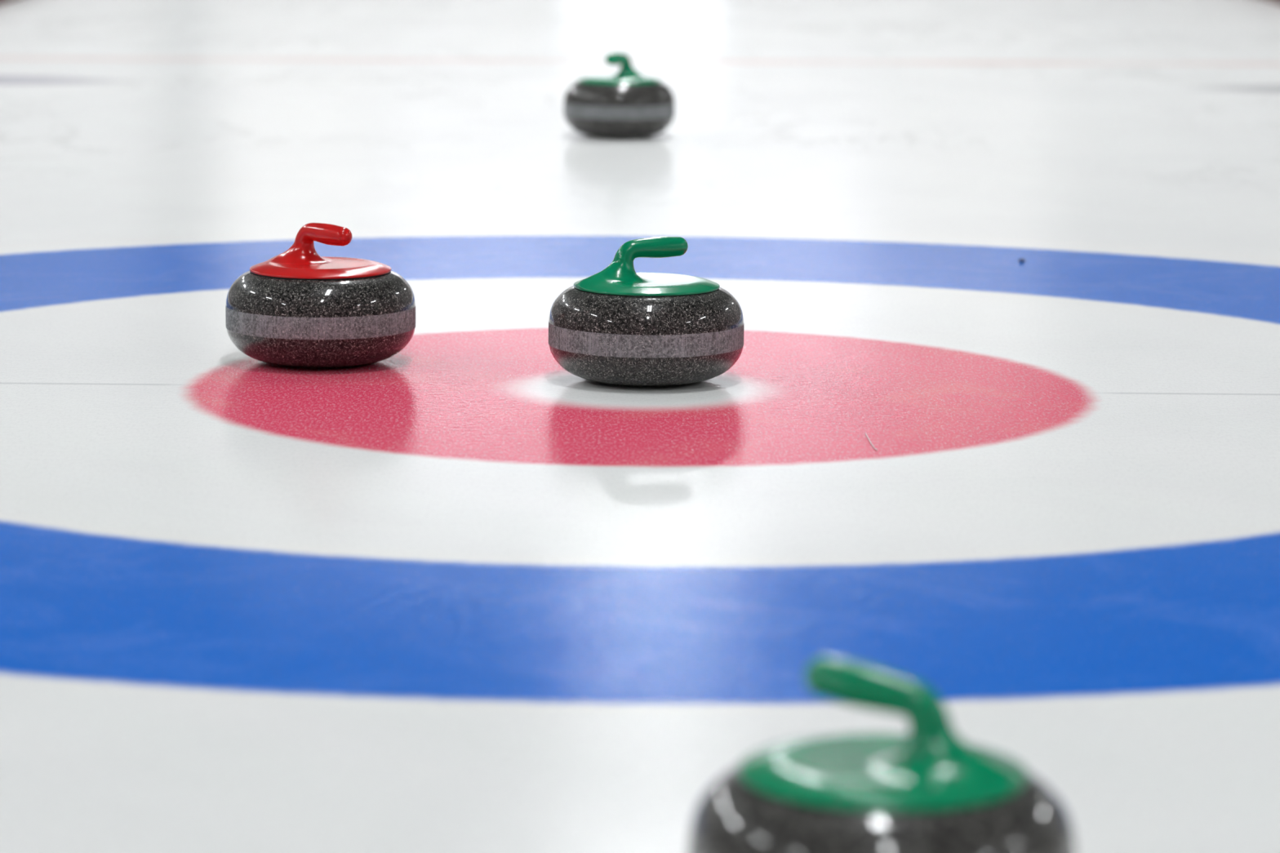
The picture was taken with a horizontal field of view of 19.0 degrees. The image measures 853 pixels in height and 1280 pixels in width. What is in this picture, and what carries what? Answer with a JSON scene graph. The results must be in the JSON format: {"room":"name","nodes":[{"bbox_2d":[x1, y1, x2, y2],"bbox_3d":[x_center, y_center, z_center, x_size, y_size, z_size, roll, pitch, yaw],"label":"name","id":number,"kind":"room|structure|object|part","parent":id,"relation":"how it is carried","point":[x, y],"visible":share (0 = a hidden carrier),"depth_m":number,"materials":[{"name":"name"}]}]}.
{"room":"ice rink","nodes":[
{"label":"ice rink","id":0,"kind":"room"},
{"bbox_2d":[0,0,1279,852],"bbox_3d":[-0.017,-1.373,13.607,25.000,0.120,39.000,1,9,0],"label":"floor","id":1,"kind":"structure","parent":0,"point":[461,589],"depth_m":4.91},
{"bbox_2d":[0,0,9,3],"bbox_3d":[-2.436,-1.499,13.582,0.100,0.090,35.000,1,9,0],"label":"trim","id":2,"kind":"structure","parent":1,"relation":"on","point":[1,1],"depth_m":14.41,"materials":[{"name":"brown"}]},
{"bbox_2d":[225,222,415,368],"bbox_3d":[-0.451,-0.189,5.416,0.268,0.198,0.268,9,12,41],"label":"stone","id":3,"kind":"object","parent":1,"relation":"on","point":[298,307],"visible":1,"depth_m":5.32,"materials":[{"name":"black stone"}]},
{"bbox_3d":[-0.459,-0.263,5.412,0.140,0.052,0.057,9,12,41],"label":"handle","id":4,"kind":"part","parent":3,"relation":"part of","materials":[{"name":"red plastic"}]},
{"bbox_3d":[-0.451,-0.229,5.409,0.200,0.016,0.200,9,12,41],"label":"handle plate","id":5,"kind":"part","parent":3,"relation":"part of","materials":[{"name":"red plastic"}]},
{"bbox_2d":[563,52,675,138],"bbox_3d":[-0.049,-0.784,9.047,0.263,0.198,0.263,-5,11,-29],"label":"stone","id":6,"kind":"object","parent":1,"relation":"on","point":[628,104],"visible":1,"depth_m":8.96,"materials":[{"name":"black stone"}]},
{"bbox_3d":[-0.048,-0.822,9.041,0.196,0.016,0.196,5,11,27],"label":"handle plate","id":7,"kind":"part","parent":6,"relation":"part of","materials":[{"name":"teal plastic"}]},
{"bbox_3d":[-0.043,-0.857,9.046,0.056,0.054,0.138,5,11,27],"label":"handle","id":8,"kind":"part","parent":6,"relation":"part of","materials":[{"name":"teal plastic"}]},
{"bbox_2d":[548,236,743,386],"bbox_3d":[0.009,-0.162,5.275,0.269,0.198,0.269,-3,10,-18],"label":"stone","id":9,"kind":"object","parent":1,"relation":"on","point":[616,325],"visible":1,"depth_m":5.18,"materials":[{"name":"stone"}]},
{"bbox_3d":[-0.002,-0.233,5.260,0.141,0.054,0.058,-3,10,-18],"label":"handle","id":10,"kind":"part","parent":9,"relation":"part of","materials":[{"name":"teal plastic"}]},
{"bbox_3d":[0.009,-0.200,5.269,0.201,0.016,0.201,-3,10,-18],"label":"handle plate","id":11,"kind":"part","parent":9,"relation":"part of","materials":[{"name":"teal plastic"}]},
{"bbox_2d":[687,656,1076,852],"bbox_3d":[0.168,0.266,2.652,0.269,0.209,0.269,8,12,40],"label":"stone","id":12,"kind":"object","parent":1,"relation":"on","point":[925,789],"visible":1,"depth_m":2.59,"materials":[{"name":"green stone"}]},
{"bbox_3d":[0.168,0.232,2.647,0.200,0.016,0.200,5,10,25],"label":"handle plate","id":13,"kind":"part","parent":12,"relation":"part of","materials":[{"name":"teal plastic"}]},
{"bbox_3d":[0.179,0.195,2.635,0.142,0.063,0.058,5,10,25],"label":"handle","id":14,"kind":"part","parent":12,"relation":"part of","materials":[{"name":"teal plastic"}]},
{"bbox_2d":[1269,0,1279,4],"bbox_3d":[2.584,-1.454,13.599,0.100,0.090,35.000,1,9,0],"label":"trim","id":15,"kind":"structure","parent":1,"relation":"on","point":[1274,1],"depth_m":15.26,"materials":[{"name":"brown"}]}
]}

